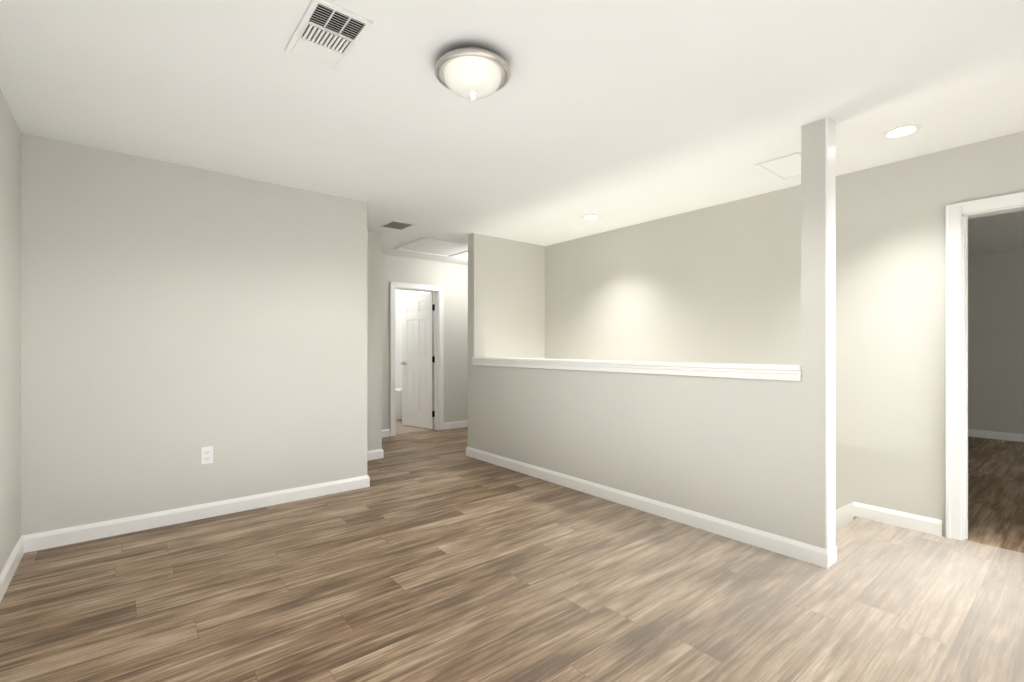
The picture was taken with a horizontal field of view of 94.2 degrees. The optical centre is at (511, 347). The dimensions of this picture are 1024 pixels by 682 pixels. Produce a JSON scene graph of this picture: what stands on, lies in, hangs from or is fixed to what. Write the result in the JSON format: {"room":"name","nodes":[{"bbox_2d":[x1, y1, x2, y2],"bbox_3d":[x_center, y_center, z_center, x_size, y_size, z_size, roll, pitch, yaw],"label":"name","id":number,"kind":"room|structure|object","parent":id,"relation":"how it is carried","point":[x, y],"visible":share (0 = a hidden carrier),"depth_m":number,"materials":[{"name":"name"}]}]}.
{"room":"upstairs loft","nodes":[
{"label":"upstairs loft","id":0,"kind":"room"},
{"bbox_2d":[0,90,23,573],"bbox_3d":[-0.729,-0.050,0.069,0.120,2.500,7.170,0,0,-39],"label":"wall","id":1,"kind":"structure","parent":0,"point":[11,138],"depth_m":2.55,"materials":[{"name":"paint"}]},
{"bbox_2d":[0,535,27,601],"bbox_3d":[-0.629,1.150,0.054,0.015,0.100,7.080,0,0,-39],"label":"baseboard","id":2,"kind":"structure","parent":1,"relation":"attached to","point":[21,547],"depth_m":2.51,"materials":[{"name":"white wood"}]},
{"bbox_2d":[24,134,371,534],"bbox_3d":[-2.102,-0.050,3.500,2.100,2.500,0.120,0,0,-39],"label":"wall","id":3,"kind":"structure","parent":0,"point":[162,324],"depth_m":3.28,"materials":[{"name":"paint"}]},
{"bbox_2d":[28,475,369,551],"bbox_3d":[-2.043,1.150,3.462,2.085,0.100,0.015,0,0,-39],"label":"baseboard","id":4,"kind":"structure","parent":3,"relation":"attached to","point":[76,534],"depth_m":3.27,"materials":[{"name":"white wood"}]},
{"bbox_2d":[201,446,212,463],"bbox_3d":[-2.159,0.760,3.370,0.072,0.120,0.009,0,0,-39],"label":"electrical outlet","id":5,"kind":"object","parent":3,"relation":"attached to","point":[206,455],"visible":1,"depth_m":3.37,"materials":[{"name":"white plastic"}]},
{"bbox_2d":[372,231,383,449],"bbox_3d":[-1.816,-0.050,5.582,0.120,2.500,1.100,0,0,-39],"label":"wall","id":6,"kind":"structure","parent":0,"point":[377,256],"depth_m":5.16,"materials":[{"name":"paint"}]},
{"bbox_2d":[367,449,379,460],"bbox_3d":[-1.622,1.150,5.021,0.510,0.100,0.015,0,0,-39],"label":"baseboard","id":7,"kind":"structure","parent":6,"relation":"attached to","point":[372,454],"depth_m":5.12,"materials":[{"name":"white wood"}]},
{"bbox_2d":[380,449,383,457],"bbox_3d":[-1.769,1.150,5.630,0.015,0.100,1.145,0,0,-39],"label":"baseboard","id":8,"kind":"structure","parent":6,"relation":"attached to","point":[381,450],"depth_m":5.18,"materials":[{"name":"white wood"}]},
{"bbox_2d":[395,289,430,388],"bbox_3d":[-1.602,-0.050,7.973,0.120,2.500,2.030,0,0,-39],"label":"wall","id":9,"kind":"structure","parent":0,"point":[398,336],"depth_m":8.33,"materials":[{"name":"white paint"}]},
{"bbox_2d":[384,254,467,429],"bbox_3d":[-1.003,-0.050,7.075,3.270,2.500,0.120,0,0,-39],"label":"wall","id":10,"kind":"structure","parent":0,"point":[454,277],"depth_m":7.05,"materials":[{"name":"paint"}]},
{"bbox_2d":[382,429,389,437],"bbox_3d":[-1.887,1.150,6.265,0.596,0.100,0.015,0,0,-39],"label":"baseboard","id":11,"kind":"structure","parent":10,"relation":"attached to","point":[385,433],"depth_m":6.41,"materials":[{"name":"white wood"}]},
{"bbox_2d":[400,292,433,428],"bbox_3d":[-1.429,0.187,7.210,0.679,2.010,0.175,0,0,37],"label":"door","id":12,"kind":"structure","parent":10,"relation":"in","point":[417,362],"depth_m":7.17,"materials":[{"name":"white wood"}]},
{"bbox_2d":[390,281,443,436],"bbox_3d":[-1.374,0.149,6.771,0.834,2.102,0.168,0,0,-39],"label":"door frame","id":13,"kind":"structure","parent":10,"relation":"attached to","point":[438,291],"depth_m":6.94,"materials":[{"name":"white wood"}]},
{"bbox_2d":[444,420,467,429],"bbox_3d":[-0.398,1.150,7.483,1.576,0.100,0.015,0,0,-39],"label":"baseboard","id":14,"kind":"structure","parent":10,"relation":"attached to","point":[457,424],"depth_m":7.12,"materials":[{"name":"white wood"}]},
{"bbox_2d":[0,420,1023,681],"bbox_3d":[1.681,1.325,4.593,9.660,0.250,11.420,0,0,-39],"label":"floor","id":15,"kind":"structure","parent":0,"point":[432,555],"depth_m":2.32,"materials":[{"name":"wood"}]},
{"bbox_2d":[395,388,401,419],"bbox_3d":[-2.635,0.949,7.774,1.710,0.497,0.770,0,0,-39],"label":"bathtub","id":16,"kind":"object","parent":15,"relation":"on","point":[398,403],"depth_m":7.89,"materials":[{"name":"white ceramic"}]},
{"bbox_2d":[835,517,874,551],"bbox_3d":[2.123,1.213,3.039,0.924,0.038,0.105,0,0,-39],"label":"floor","id":17,"kind":"structure","parent":15,"relation":"attached to","point":[850,531],"depth_m":3.11,"materials":[{"name":"wood"}]},
{"bbox_2d":[0,0,1023,264],"bbox_3d":[1.681,-1.300,4.593,9.660,0.080,11.420,0,0,-39],"label":"ceiling","id":18,"kind":"structure","parent":0,"point":[616,114],"depth_m":2.39,"materials":[{"name":"paint"}]},
{"bbox_2d":[284,0,372,70],"bbox_3d":[-0.749,-1.254,1.926,0.220,0.012,0.410,0,0,-39],"label":"ceiling vent","id":19,"kind":"object","parent":18,"relation":"in","point":[328,35],"visible":1,"depth_m":1.90,"materials":[{"name":"white plastic"}]},
{"bbox_2d":[379,220,415,230],"bbox_3d":[-1.176,-1.256,4.878,0.260,0.009,0.320,0,0,-39],"label":"ceiling vent","id":20,"kind":"object","parent":18,"relation":"in","point":[396,225],"visible":0.98,"depth_m":4.87,"materials":[{"name":"white plastic"}]},
{"bbox_2d":[394,237,467,256],"bbox_3d":[-0.916,-1.254,5.982,0.840,0.012,0.820,0,0,-39],"label":"attic hatch","id":21,"kind":"object","parent":18,"relation":"attached to","point":[433,246],"visible":0.83,"depth_m":5.95,"materials":[{"name":"paint"}]},
{"bbox_2d":[457,240,467,244],"bbox_3d":[-0.578,-1.242,5.601,0.128,0.036,0.128,0,0,-39],"label":"smoke detector","id":22,"kind":"object","parent":18,"relation":"attached to","point":[462,242],"visible":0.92,"depth_m":5.56,"materials":[{"name":"white plastic"}]},
{"bbox_2d":[435,46,510,100],"bbox_3d":[-0.173,-1.177,2.107,0.334,0.167,0.334,0,0,-39],"label":"ceiling lamp","id":23,"kind":"object","parent":18,"relation":"attached to","point":[472,73],"visible":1,"depth_m":2.03,"materials":[{"name":"white glass"}]},
{"bbox_2d":[582,214,600,219],"bbox_3d":[0.763,-1.263,4.579,0.184,0.018,0.184,0,0,-39],"label":"recessed light","id":24,"kind":"object","parent":18,"relation":"in","point":[590,217],"visible":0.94,"depth_m":4.57,"materials":[{"name":"white plastic"}]},
{"bbox_2d":[756,152,800,180],"bbox_3d":[1.933,-1.254,3.307,0.460,0.012,0.270,0,0,-39],"label":"ceiling panel","id":25,"kind":"object","parent":18,"relation":"attached to","point":[787,167],"visible":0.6,"depth_m":3.29,"materials":[{"name":"paint"}]},
{"bbox_2d":[881,124,921,138],"bbox_3d":[2.267,-1.263,2.773,0.184,0.018,0.184,0,0,-39],"label":"recessed light","id":26,"kind":"object","parent":18,"relation":"in","point":[901,131],"visible":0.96,"depth_m":2.77,"materials":[{"name":"white plastic"}]},
{"bbox_2d":[468,118,839,548],"bbox_3d":[0.658,1.325,3.996,0.120,5.250,3.490,0,0,-39],"label":"wall","id":27,"kind":"structure","parent":0,"point":[740,281],"depth_m":3.96,"materials":[{"name":"paint"}]},
{"bbox_2d":[472,357,800,380],"bbox_3d":[0.658,0.145,3.995,0.184,0.086,3.250,0,0,-39],"label":"trim","id":28,"kind":"structure","parent":27,"relation":"on","point":[766,371],"depth_m":3.37,"materials":[{"name":"white wood"}]},
{"bbox_2d":[466,447,835,568],"bbox_3d":[0.606,1.150,3.952,0.015,0.100,3.520,0,0,-39],"label":"baseboard","id":29,"kind":"structure","parent":27,"relation":"attached to","point":[812,554],"depth_m":3.26,"materials":[{"name":"white wood"}]},
{"bbox_2d":[825,117,835,549],"bbox_3d":[1.767,-0.079,2.640,0.128,2.362,0.012,0,0,-39],"label":"trim","id":30,"kind":"structure","parent":27,"relation":"attached to","point":[830,333],"depth_m":2.62,"materials":[{"name":"white wood"}]},
{"bbox_2d":[840,170,862,518],"bbox_3d":[2.153,1.325,3.022,0.900,5.250,0.090,0,0,-39],"label":"wall","id":31,"kind":"structure","parent":0,"point":[851,184],"depth_m":3.42,"materials":[{"name":"paint"}]},
{"bbox_2d":[863,131,1023,536],"bbox_3d":[3.827,-0.050,1.814,0.120,2.500,4.100,0,0,-39],"label":"wall","id":32,"kind":"structure","parent":0,"point":[905,201],"depth_m":3.21,"materials":[{"name":"paint"}]},
{"bbox_2d":[832,502,941,561],"bbox_3d":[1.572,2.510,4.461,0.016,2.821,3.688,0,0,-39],"label":"baseboard","id":33,"kind":"structure","parent":32,"relation":"attached to","point":[844,515],"depth_m":3.24,"materials":[{"name":"white wood"}]},
{"bbox_2d":[946,192,1023,540],"bbox_3d":[3.101,0.149,2.700,0.168,2.102,0.934,0,0,-39],"label":"door frame","id":34,"kind":"structure","parent":32,"relation":"attached to","point":[958,215],"depth_m":2.98,"materials":[{"name":"white wood"}]},
{"bbox_2d":[968,429,1023,441],"bbox_3d":[7.224,1.150,5.215,0.015,0.100,5.120,0,0,-39],"label":"baseboard","id":35,"kind":"structure","parent":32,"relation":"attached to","point":[971,432],"depth_m":6.25,"materials":[{"name":"white wood"}]}
]}

